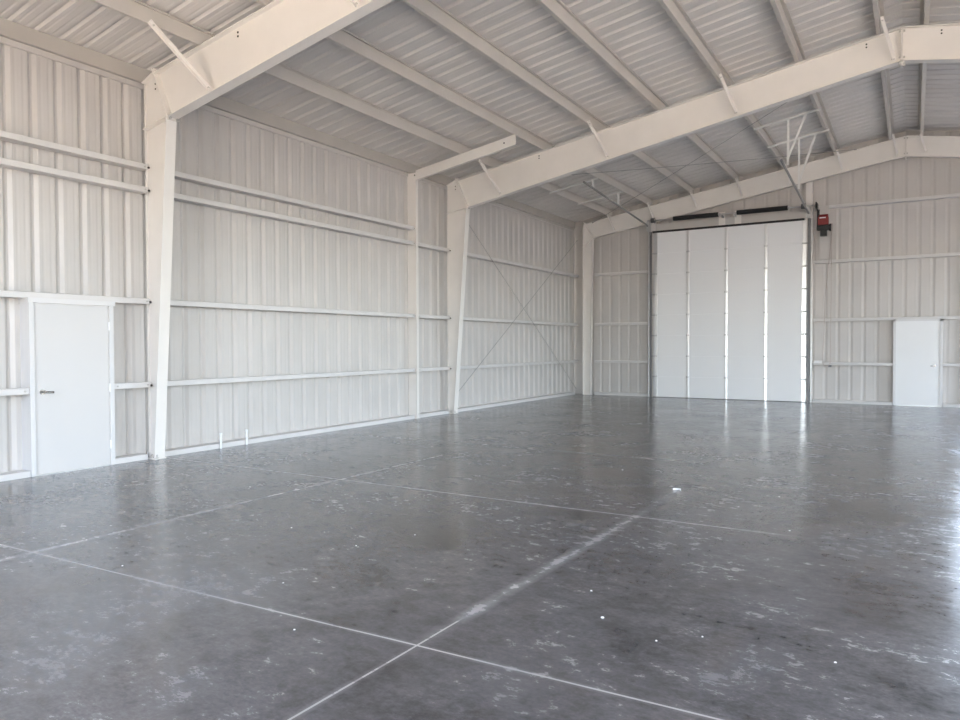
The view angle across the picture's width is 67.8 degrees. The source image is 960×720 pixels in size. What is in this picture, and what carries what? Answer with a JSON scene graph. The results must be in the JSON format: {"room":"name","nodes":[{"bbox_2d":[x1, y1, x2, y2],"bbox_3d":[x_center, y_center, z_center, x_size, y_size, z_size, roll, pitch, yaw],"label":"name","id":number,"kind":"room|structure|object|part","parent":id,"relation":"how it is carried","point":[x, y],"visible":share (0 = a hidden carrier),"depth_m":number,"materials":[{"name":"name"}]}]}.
{"room":"empty warehouse","nodes":[
{"label":"empty warehouse","id":0,"kind":"room"},
{"bbox_2d":[0,43,573,472],"bbox_3d":[-2.878,-1.433,13.391,0.048,5.503,22.730,1,1,31],"label":"wall","id":1,"kind":"structure","parent":0,"point":[58,235],"depth_m":11.86,"materials":[{"name":"metal"}]},
{"bbox_2d":[0,388,28,395],"bbox_3d":[-7.073,0.437,6.218,0.176,0.078,5.880,1,1,31],"label":"girt","id":2,"kind":"object","parent":1,"relation":"attached to","point":[16,391],"depth_m":8.55,"materials":[{"name":"paint"}]},
{"bbox_2d":[18,297,115,476],"bbox_3d":[-5.267,0.323,9.191,0.289,2.189,1.100,1,1,31],"label":"door","id":3,"kind":"structure","parent":1,"relation":"in","point":[67,345],"depth_m":9.08,"materials":[{"name":"white paint"}]},
{"bbox_2d":[0,36,573,230],"bbox_3d":[-2.846,-3.953,13.335,0.021,0.073,22.670,1,1,31],"label":"trim","id":4,"kind":"structure","parent":1,"relation":"attached to","point":[3,40],"depth_m":11.53,"materials":[{"name":"paint"}]},
{"bbox_2d":[0,392,574,481],"bbox_3d":[-2.854,1.284,13.231,0.198,0.074,22.330,1,1,31],"label":"baseboard","id":5,"kind":"structure","parent":1,"relation":"attached to","point":[19,474],"depth_m":12.31,"materials":[{"name":"paint"}]},
{"bbox_2d":[0,17,574,228],"bbox_3d":[-2.841,-4.091,13.287,0.071,0.201,22.600,1,1,31],"label":"strut","id":6,"kind":"object","parent":1,"relation":"attached to","point":[11,30],"visible":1,"depth_m":11.51,"materials":[{"name":"paint"}]},
{"bbox_2d":[0,393,959,719],"bbox_3d":[5.027,1.468,8.702,18.500,0.150,22.790,1,1,31],"label":"floor","id":7,"kind":"structure","parent":0,"point":[516,512],"depth_m":5.00,"materials":[{"name":"concrete"}]},
{"bbox_2d":[141,73,176,459],"bbox_3d":[-4.455,-1.288,9.970,0.561,5.368,0.180,1,1,31],"label":"steel column","id":8,"kind":"structure","parent":7,"relation":"on","point":[160,132],"depth_m":9.99,"materials":[{"name":"metal"}]},
{"bbox_2d":[0,130,149,170],"bbox_3d":[-6.653,-2.629,6.843,0.196,0.078,7.510,1,1,31],"label":"girt","id":9,"kind":"object","parent":8,"relation":"attached to","point":[4,136],"depth_m":9.11,"materials":[{"name":"paint"}]},
{"bbox_2d":[0,157,149,193],"bbox_3d":[-6.652,-2.309,6.850,0.196,0.078,7.510,1,1,31],"label":"girt","id":10,"kind":"object","parent":8,"relation":"attached to","point":[6,163],"depth_m":9.12,"materials":[{"name":"paint"}]},
{"bbox_2d":[0,290,151,303],"bbox_3d":[-6.646,-0.749,6.884,0.196,0.078,7.510,1,1,31],"label":"girt","id":11,"kind":"object","parent":8,"relation":"attached to","point":[3,293],"depth_m":9.13,"materials":[{"name":"paint"}]},
{"bbox_2d":[114,382,152,388],"bbox_3d":[-4.838,0.349,9.885,0.196,0.078,0.550,1,1,31],"label":"girt","id":12,"kind":"object","parent":8,"relation":"attached to","point":[133,384],"depth_m":9.84,"materials":[{"name":"paint"}]},
{"bbox_3d":[-4.587,-3.921,9.987,0.254,0.103,0.160,1,1,31],"label":"cap plate","id":13,"kind":"part","parent":8,"relation":"part of","materials":[{"name":"paint"}]},
{"bbox_2d":[151,0,392,121],"bbox_3d":[-0.722,-4.308,7.634,8.813,2.134,0.184,1,1,31],"label":"rafter","id":14,"kind":"object","parent":8,"relation":"on","point":[279,30],"visible":1,"depth_m":8.93,"materials":[{"name":"paint"}]},
{"bbox_3d":[-4.337,-3.651,9.842,0.353,0.750,0.184,1,1,31],"label":"plate","id":15,"kind":"part","parent":14,"relation":"part of","materials":[{"name":"paint"}]},
{"bbox_2d":[148,19,210,90],"bbox_3d":[-3.766,-3.806,8.966,0.064,0.686,0.790,1,2,44],"label":"brace","id":16,"kind":"object","parent":14,"relation":"attached to","point":[151,23],"visible":1,"depth_m":8.95,"materials":[{"name":"paint"}]},
{"bbox_2d":[350,0,359,7],"bbox_3d":[-1.629,-4.219,7.661,0.064,0.645,0.788,1,2,44],"label":"brace","id":17,"kind":"object","parent":14,"relation":"attached to","point":[355,3],"visible":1,"depth_m":7.91,"materials":[{"name":"paint"}]},
{"bbox_2d":[253,0,652,205],"bbox_3d":[-0.658,-4.491,11.884,0.128,0.199,22.480,1,1,31],"label":"purlin","id":18,"kind":"structure","parent":14,"relation":"on","point":[344,38],"depth_m":12.01,"materials":[{"name":"paint"}]},
{"bbox_2d":[647,202,654,217],"bbox_3d":[5.064,-4.407,21.175,0.050,0.491,0.430,1,2,45],"label":"brace","id":19,"kind":"object","parent":18,"relation":"attached to","point":[648,204],"visible":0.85,"depth_m":21.17,"materials":[{"name":"paint"}]},
{"bbox_2d":[401,0,694,193],"bbox_3d":[0.410,-4.687,11.231,0.128,0.199,22.480,1,1,31],"label":"purlin","id":20,"kind":"structure","parent":14,"relation":"on","point":[430,9],"depth_m":11.49,"materials":[{"name":"paint"}]},
{"bbox_2d":[690,190,697,207],"bbox_3d":[6.132,-4.603,20.523,0.050,0.491,0.430,1,2,45],"label":"brace","id":21,"kind":"object","parent":20,"relation":"attached to","point":[691,193],"visible":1,"depth_m":20.52,"materials":[{"name":"paint"}]},
{"bbox_2d":[167,368,414,385],"bbox_3d":[-3.067,0.279,12.824,0.176,0.078,6.165,1,1,31],"label":"girt","id":22,"kind":"object","parent":8,"relation":"attached to","point":[350,373],"depth_m":12.10,"materials":[{"name":"paint"}]},
{"bbox_2d":[170,300,414,317],"bbox_3d":[-3.071,-0.891,12.799,0.176,0.078,6.165,1,1,31],"label":"girt","id":23,"kind":"object","parent":8,"relation":"attached to","point":[172,302],"depth_m":12.13,"materials":[{"name":"paint"}]},
{"bbox_2d":[174,193,413,244],"bbox_3d":[-3.077,-2.451,12.765,0.176,0.078,6.165,1,1,31],"label":"girt","id":24,"kind":"object","parent":8,"relation":"attached to","point":[177,197],"depth_m":12.19,"materials":[{"name":"paint"}]},
{"bbox_2d":[175,171,413,230],"bbox_3d":[-3.078,-2.771,12.758,0.176,0.078,6.165,1,1,31],"label":"girt","id":25,"kind":"object","parent":8,"relation":"attached to","point":[178,175],"depth_m":12.19,"materials":[{"name":"paint"}]},
{"bbox_2d":[219,433,221,448],"bbox_3d":[-4.016,1.250,11.075,0.042,0.244,0.042,1,1,31],"label":"pipe stub","id":26,"kind":"object","parent":7,"relation":"on","point":[220,434],"visible":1,"depth_m":11.06,"materials":[{"name":"white plastic"}]},
{"bbox_2d":[245,429,247,444],"bbox_3d":[-3.757,1.240,11.502,0.042,0.244,0.042,1,1,31],"label":"pipe stub","id":27,"kind":"object","parent":7,"relation":"on","point":[246,430],"visible":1,"depth_m":11.49,"materials":[{"name":"white plastic"}]},
{"bbox_2d":[407,173,418,418],"bbox_3d":[-1.446,-1.380,15.472,0.236,5.290,0.130,1,1,31],"label":"post","id":28,"kind":"object","parent":7,"relation":"on","point":[412,183],"visible":0.92,"depth_m":15.44,"materials":[{"name":"metal"}]},
{"bbox_2d":[414,134,516,180],"bbox_3d":[-0.339,-4.154,14.727,2.476,0.604,0.082,1,1,31],"label":"header beam","id":29,"kind":"structure","parent":28,"relation":"attached to","point":[508,142],"depth_m":14.65,"materials":[{"name":"metal"}]},
{"bbox_2d":[446,180,469,413],"bbox_3d":[-0.505,-1.444,16.484,0.561,5.368,0.180,1,1,31],"label":"steel column","id":30,"kind":"structure","parent":7,"relation":"on","point":[458,214],"depth_m":16.51,"materials":[{"name":"metal"}]},
{"bbox_2d":[418,242,450,251],"bbox_3d":[-1.081,-2.529,16.036,0.196,0.078,1.260,1,1,31],"label":"girt","id":31,"kind":"object","parent":30,"relation":"attached to","point":[420,245],"depth_m":16.01,"materials":[{"name":"paint"}]},
{"bbox_2d":[419,314,450,318],"bbox_3d":[-1.076,-0.970,16.070,0.196,0.078,1.260,1,1,31],"label":"girt","id":32,"kind":"object","parent":30,"relation":"attached to","point":[420,315],"depth_m":16.00,"materials":[{"name":"paint"}]},
{"bbox_2d":[419,366,450,371],"bbox_3d":[-1.072,0.200,16.096,0.196,0.078,1.260,1,1,31],"label":"girt","id":33,"kind":"object","parent":30,"relation":"attached to","point":[448,367],"depth_m":16.04,"materials":[{"name":"paint"}]},
{"bbox_2d":[446,252,578,276],"bbox_3d":[1.190,-2.620,19.801,0.176,0.078,7.404,1,1,31],"label":"beam","id":34,"kind":"structure","parent":30,"relation":"attached to","point":[471,255],"depth_m":19.45,"materials":[{"name":"metal"}]},
{"bbox_2d":[446,317,578,325],"bbox_3d":[1.196,-1.060,19.835,0.176,0.078,7.404,1,1,31],"label":"beam","id":35,"kind":"structure","parent":30,"relation":"attached to","point":[464,318],"depth_m":19.34,"materials":[{"name":"metal"}]},
{"bbox_2d":[459,240,577,390],"bbox_3d":[1.248,-1.473,19.638,0.034,4.507,7.107,1,1,31],"label":"rod","id":36,"kind":"object","parent":30,"relation":"attached to","point":[577,240],"visible":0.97,"depth_m":19.05,"materials":[{"name":"silver metal"}]},
{"bbox_2d":[460,360,578,368],"bbox_3d":[1.200,0.110,19.860,0.176,0.078,7.404,1,1,31],"label":"beam","id":37,"kind":"structure","parent":30,"relation":"attached to","point":[566,361],"depth_m":19.31,"materials":[{"name":"metal"}]},
{"bbox_2d":[469,225,576,388],"bbox_3d":[1.214,-1.398,19.660,0.034,4.797,7.108,1,1,31],"label":"rod","id":38,"kind":"object","parent":30,"relation":"attached to","point":[469,225],"visible":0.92,"depth_m":19.36,"materials":[{"name":"silver metal"}]},
{"bbox_2d":[455,27,901,209],"bbox_3d":[3.228,-4.464,14.148,8.813,2.134,0.184,1,1,31],"label":"rafter","id":39,"kind":"object","parent":30,"relation":"on","point":[870,55],"visible":1,"depth_m":13.69,"materials":[{"name":"paint"}]},
{"bbox_2d":[89,0,612,216],"bbox_3d":[-1.726,-4.295,12.536,0.128,0.199,22.480,1,1,31],"label":"purlin","id":40,"kind":"structure","parent":39,"relation":"on","point":[137,10],"depth_m":11.30,"materials":[{"name":"paint"}]},
{"bbox_2d":[549,177,597,193],"bbox_3d":[2.347,-4.388,18.045,1.327,0.291,0.054,1,1,31],"label":"hanger","id":41,"kind":"object","parent":40,"relation":"hanging from","point":[592,180],"visible":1,"depth_m":18.01,"materials":[{"name":"metal"}]},
{"bbox_2d":[578,191,622,204],"bbox_3d":[3.275,-4.370,19.577,1.327,0.401,0.054,1,1,31],"label":"hanger","id":42,"kind":"object","parent":40,"relation":"hanging from","point":[617,193],"visible":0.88,"depth_m":19.48,"materials":[{"name":"metal"}]},
{"bbox_2d":[607,214,614,230],"bbox_3d":[3.996,-4.211,21.828,0.050,0.491,0.430,1,2,45],"label":"brace","id":43,"kind":"object","parent":40,"relation":"attached to","point":[608,216],"visible":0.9,"depth_m":21.84,"materials":[{"name":"paint"}]},
{"bbox_3d":[-0.386,-3.807,16.356,0.353,0.750,0.184,1,1,31],"label":"plate","id":44,"kind":"part","parent":39,"relation":"part of","materials":[{"name":"paint"}]},
{"bbox_2d":[478,159,501,194],"bbox_3d":[0.209,-3.965,15.523,0.696,0.684,0.064,-1,2,-44],"label":"brace","id":45,"kind":"object","parent":39,"relation":"attached to","point":[479,160],"visible":1,"depth_m":15.52,"materials":[{"name":"paint"}]},
{"bbox_2d":[587,120,608,157],"bbox_3d":[2.346,-4.378,14.218,0.695,0.643,0.064,-1,2,-44],"label":"brace","id":46,"kind":"object","parent":39,"relation":"attached to","point":[588,122],"visible":1,"depth_m":14.21,"materials":[{"name":"paint"}]},
{"bbox_2d":[535,0,740,181],"bbox_3d":[1.478,-4.883,10.579,0.128,0.199,22.480,1,1,31],"label":"purlin","id":47,"kind":"structure","parent":39,"relation":"on","point":[557,9],"depth_m":11.82,"materials":[{"name":"paint"}]},
{"bbox_2d":[735,178,742,195],"bbox_3d":[7.200,-4.799,19.871,0.050,0.491,0.430,1,2,45],"label":"brace","id":48,"kind":"object","parent":47,"relation":"attached to","point":[736,179],"visible":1,"depth_m":19.87,"materials":[{"name":"paint"}]},
{"bbox_2d":[592,102,786,222],"bbox_3d":[5.169,-4.845,17.179,0.025,1.371,10.753,-1,1,-18],"label":"rod","id":49,"kind":"object","parent":39,"relation":"attached to","point":[786,102],"visible":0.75,"depth_m":16.96,"materials":[{"name":"silver metal"}]},
{"bbox_2d":[572,149,856,174],"bbox_3d":[4.640,-4.777,17.513,10.403,1.297,0.024,0,1,-11],"label":"rod","id":50,"kind":"object","parent":39,"relation":"attached to","point":[852,149],"visible":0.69,"depth_m":17.74,"materials":[{"name":"silver metal"}]},
{"bbox_2d":[658,0,786,168],"bbox_3d":[2.546,-5.079,9.926,0.128,0.199,22.480,1,1,31],"label":"purlin","id":51,"kind":"structure","parent":39,"relation":"on","point":[673,8],"depth_m":11.93,"materials":[{"name":"paint"}]},
{"bbox_2d":[754,108,820,164],"bbox_3d":[6.601,-4.760,15.393,1.347,1.119,0.066,1,1,31],"label":"hanger","id":52,"kind":"object","parent":51,"relation":"attached to","point":[818,109],"visible":1,"depth_m":15.36,"materials":[{"name":"metal"}]},
{"bbox_2d":[767,129,828,188],"bbox_3d":[7.493,-4.695,16.866,1.347,1.319,0.066,1,1,31],"label":"hanger","id":53,"kind":"object","parent":51,"relation":"attached to","point":[816,133],"visible":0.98,"depth_m":16.83,"materials":[{"name":"metal"}]},
{"bbox_2d":[719,73,737,114],"bbox_3d":[4.482,-4.790,12.912,0.693,0.602,0.064,-1,2,-44],"label":"brace","id":54,"kind":"object","parent":39,"relation":"attached to","point":[720,75],"visible":1,"depth_m":12.91,"materials":[{"name":"paint"}]},
{"bbox_2d":[769,0,839,154],"bbox_3d":[3.615,-5.275,9.274,0.128,0.199,22.480,1,1,31],"label":"purlin","id":55,"kind":"structure","parent":39,"relation":"on","point":[781,11],"depth_m":12.28,"materials":[{"name":"paint"}]},
{"bbox_2d":[836,150,842,169],"bbox_3d":[9.337,-5.191,18.566,0.050,0.491,0.430,1,2,45],"label":"brace","id":56,"kind":"object","parent":55,"relation":"attached to","point":[838,155],"visible":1,"depth_m":18.58,"materials":[{"name":"paint"}]},
{"bbox_2d":[872,0,894,139],"bbox_3d":[4.683,-5.471,8.621,0.128,0.199,22.480,1,1,31],"label":"purlin","id":57,"kind":"structure","parent":39,"relation":"on","point":[878,5],"depth_m":14.41,"materials":[{"name":"paint"}]},
{"bbox_2d":[892,134,897,155],"bbox_3d":[10.405,-5.386,17.913,0.050,0.491,0.430,1,2,45],"label":"brace","id":58,"kind":"object","parent":57,"relation":"attached to","point":[893,135],"visible":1,"depth_m":17.91,"materials":[{"name":"paint"}]},
{"bbox_2d":[880,16,895,60],"bbox_3d":[6.619,-5.203,11.607,0.691,0.561,0.064,-1,2,-44],"label":"brace","id":59,"kind":"object","parent":39,"relation":"attached to","point":[882,20],"visible":1,"depth_m":11.60,"materials":[{"name":"paint"}]},
{"bbox_3d":[6.987,-5.178,11.851,0.014,0.626,0.160,1,1,31],"label":"plate","id":60,"kind":"part","parent":39,"relation":"part of","materials":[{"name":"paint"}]},
{"bbox_2d":[583,224,593,394],"bbox_3d":[3.415,-1.594,22.538,0.336,5.376,0.180,1,1,31],"label":"steel column","id":61,"kind":"structure","parent":7,"relation":"on","point":[588,241],"depth_m":22.54,"materials":[{"name":"metal"}]},
{"bbox_2d":[583,136,905,238],"bbox_3d":[7.005,-4.715,20.285,8.720,1.927,0.144,1,1,31],"label":"rafter","id":62,"kind":"object","parent":61,"relation":"on","point":[881,152],"visible":1,"depth_m":19.88,"materials":[{"name":"paint"}]},
{"bbox_2d":[651,222,656,396],"bbox_3d":[5.262,-1.520,21.629,0.150,5.255,0.196,1,1,31],"label":"post","id":63,"kind":"object","parent":7,"relation":"on","point":[652,224],"visible":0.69,"depth_m":21.54,"materials":[{"name":"metal"}]},
{"bbox_2d":[583,181,651,396],"bbox_3d":[3.821,-1.590,19.343,0.125,5.503,5.104,1,1,31],"label":"door track","id":64,"kind":"object","parent":63,"relation":"attached to","point":[648,224],"visible":1,"depth_m":21.47,"materials":[{"name":"silver metal"}]},
{"bbox_2d":[806,181,812,401],"bbox_3d":[8.929,-1.839,19.397,0.150,5.963,0.196,1,1,31],"label":"post","id":65,"kind":"object","parent":7,"relation":"on","point":[809,186],"visible":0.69,"depth_m":19.28,"materials":[{"name":"metal"}]},
{"bbox_2d":[780,159,812,401],"bbox_3d":[7.614,-1.541,17.161,0.125,5.473,4.904,1,1,31],"label":"door track","id":66,"kind":"object","parent":65,"relation":"attached to","point":[810,220],"visible":1,"depth_m":19.21,"materials":[{"name":"silver metal"}]},
{"bbox_2d":[652,218,807,401],"bbox_3d":[7.016,-1.358,20.388,4.320,4.974,0.100,1,1,31],"label":"door","id":67,"kind":"structure","parent":66,"relation":"attached to","point":[729,314],"depth_m":20.29,"materials":[{"name":"white paint"}]},
{"bbox_3d":[14.577,-1.299,7.342,0.680,5.369,0.180,1,1,31],"label":"steel column","id":68,"kind":"structure","parent":7,"relation":"on","visible":0},
{"bbox_2d":[902,23,959,67],"bbox_3d":[10.771,-4.392,9.576,8.813,2.134,0.184,1,1,31],"label":"rafter","id":69,"kind":"object","parent":68,"relation":"on","point":[939,43],"visible":1,"depth_m":11.62,"materials":[{"name":"paint"}]},
{"bbox_3d":[7.006,-5.178,11.840,0.014,0.626,0.160,1,1,31],"label":"plate","id":70,"kind":"part","parent":69,"relation":"part of","materials":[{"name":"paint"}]},
{"bbox_3d":[18.088,-1.453,13.643,0.350,5.376,0.180,1,1,31],"label":"steel column","id":71,"kind":"structure","parent":7,"relation":"on","visible":0},
{"bbox_2d":[906,135,959,159],"bbox_3d":[14.469,-4.644,15.761,8.720,1.927,0.144,1,1,31],"label":"rafter","id":72,"kind":"object","parent":71,"relation":"on","point":[936,146],"visible":1,"depth_m":17.69,"materials":[{"name":"paint"}]},
{"bbox_2d":[919,134,926,152],"bbox_3d":[10.916,-5.339,17.605,0.438,0.412,0.049,-1,2,-39],"label":"brace","id":73,"kind":"object","parent":72,"relation":"attached to","point":[921,137],"visible":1,"depth_m":17.61,"materials":[{"name":"paint"}]},
{"bbox_2d":[0,0,959,222],"bbox_3d":[5.002,-4.886,8.559,18.500,1.575,22.780,1,1,31],"label":"ceiling","id":74,"kind":"structure","parent":0,"point":[746,37],"depth_m":12.10,"materials":[{"name":"paint"}]},
{"bbox_2d":[574,131,959,404],"bbox_3d":[10.897,-2.349,18.324,18.480,7.019,0.025,1,1,31],"label":"wall","id":75,"kind":"structure","parent":0,"point":[919,287],"depth_m":18.93,"materials":[{"name":"metal"}]},
{"bbox_2d":[594,271,647,275],"bbox_3d":[4.415,-2.680,22.114,1.780,0.074,0.197,1,1,31],"label":"beam","id":76,"kind":"structure","parent":75,"relation":"attached to","point":[630,272],"depth_m":22.07,"materials":[{"name":"metal"}]},
{"bbox_2d":[594,360,647,362],"bbox_3d":[4.425,0.050,22.173,1.780,0.074,0.197,1,1,31],"label":"beam","id":77,"kind":"structure","parent":75,"relation":"attached to","point":[595,361],"depth_m":22.17,"materials":[{"name":"metal"}]},
{"bbox_2d":[594,322,647,325],"bbox_3d":[4.421,-1.120,22.148,1.780,0.074,0.197,1,1,31],"label":"beam","id":78,"kind":"structure","parent":75,"relation":"attached to","point":[627,323],"depth_m":22.02,"materials":[{"name":"metal"}]},
{"bbox_2d":[655,211,805,230],"bbox_3d":[7.088,-3.903,20.465,4.136,0.300,0.195,1,1,31],"label":"door frame","id":79,"kind":"structure","parent":75,"relation":"attached to","point":[799,214],"depth_m":20.30,"materials":[{"name":"paint"}]},
{"bbox_2d":[647,203,814,224],"bbox_3d":[6.983,-4.038,20.179,4.555,0.375,0.396,1,1,31],"label":"shaft","id":80,"kind":"object","parent":75,"relation":"attached to","point":[738,213],"visible":1,"depth_m":20.19,"materials":[{"name":"metal"}]},
{"bbox_2d":[594,392,959,407],"bbox_3d":[7.815,1.095,20.143,9.700,0.074,0.198,1,1,31],"label":"baseboard","id":81,"kind":"structure","parent":75,"relation":"attached to","point":[595,393],"depth_m":19.00,"materials":[{"name":"paint"}]},
{"bbox_2d":[813,362,892,365],"bbox_3d":[9.834,0.102,18.895,1.870,0.074,0.197,1,1,31],"label":"beam","id":82,"kind":"structure","parent":75,"relation":"attached to","point":[822,363],"depth_m":18.79,"materials":[{"name":"metal"}]},
{"bbox_2d":[813,252,959,263],"bbox_3d":[10.486,-2.621,18.433,3.420,0.074,0.197,1,1,31],"label":"beam","id":83,"kind":"structure","parent":75,"relation":"attached to","point":[958,253],"depth_m":18.36,"materials":[{"name":"metal"}]},
{"bbox_2d":[813,316,959,321],"bbox_3d":[10.492,-1.062,18.467,3.420,0.074,0.197,1,1,31],"label":"beam","id":84,"kind":"structure","parent":75,"relation":"attached to","point":[931,317],"depth_m":18.45,"materials":[{"name":"metal"}]},
{"bbox_2d":[814,193,959,210],"bbox_3d":[10.481,-4.071,18.402,3.420,0.074,0.197,1,1,31],"label":"beam","id":85,"kind":"structure","parent":75,"relation":"attached to","point":[957,195],"depth_m":18.27,"materials":[{"name":"metal"}]},
{"bbox_2d":[815,202,830,259],"bbox_3d":[9.091,-3.421,18.917,0.360,1.490,0.390,1,1,31],"label":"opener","id":86,"kind":"object","parent":85,"relation":"hanging from","point":[823,225],"visible":1,"depth_m":19.02,"materials":[{"name":"paint"}]},
{"bbox_3d":[9.189,-3.395,19.069,0.230,1.430,0.030,1,1,31],"label":"mounting plate","id":87,"kind":"part","parent":86,"relation":"part of","materials":[{"name":"paint"}]},
{"bbox_2d":[822,224,832,365],"bbox_3d":[9.208,-1.732,18.951,0.223,3.784,0.234,1,1,31],"label":"chain","id":88,"kind":"object","parent":86,"relation":"hanging from","point":[831,224],"visible":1,"depth_m":18.96,"materials":[{"name":"silver metal"}]},
{"bbox_2d":[893,319,942,406],"bbox_3d":[11.095,0.065,18.120,1.070,2.199,0.278,1,1,31],"label":"door","id":89,"kind":"structure","parent":75,"relation":"in","point":[917,343],"depth_m":18.05,"materials":[{"name":"white paint"}]},
{"bbox_2d":[943,363,959,366],"bbox_3d":[11.762,0.120,17.726,0.460,0.074,0.197,1,1,31],"label":"beam","id":90,"kind":"structure","parent":75,"relation":"attached to","point":[944,364],"depth_m":17.67,"materials":[{"name":"metal"}]},
{"bbox_3d":[10.626,-1.143,0.828,0.680,5.369,0.180,1,1,31],"label":"steel column","id":91,"kind":"structure","parent":0,"visible":0},
{"bbox_3d":[6.820,-4.236,3.062,8.813,2.134,0.184,1,1,31],"label":"rafter","id":92,"kind":"object","parent":91,"relation":"attached to","visible":0},
{"bbox_2d":[918,0,929,135],"bbox_3d":[5.213,-5.466,8.300,0.128,0.199,22.480,1,1,31],"label":"purlin","id":93,"kind":"structure","parent":92,"relation":"on","point":[924,4],"depth_m":14.26,"materials":[{"name":"paint"}]}
]}

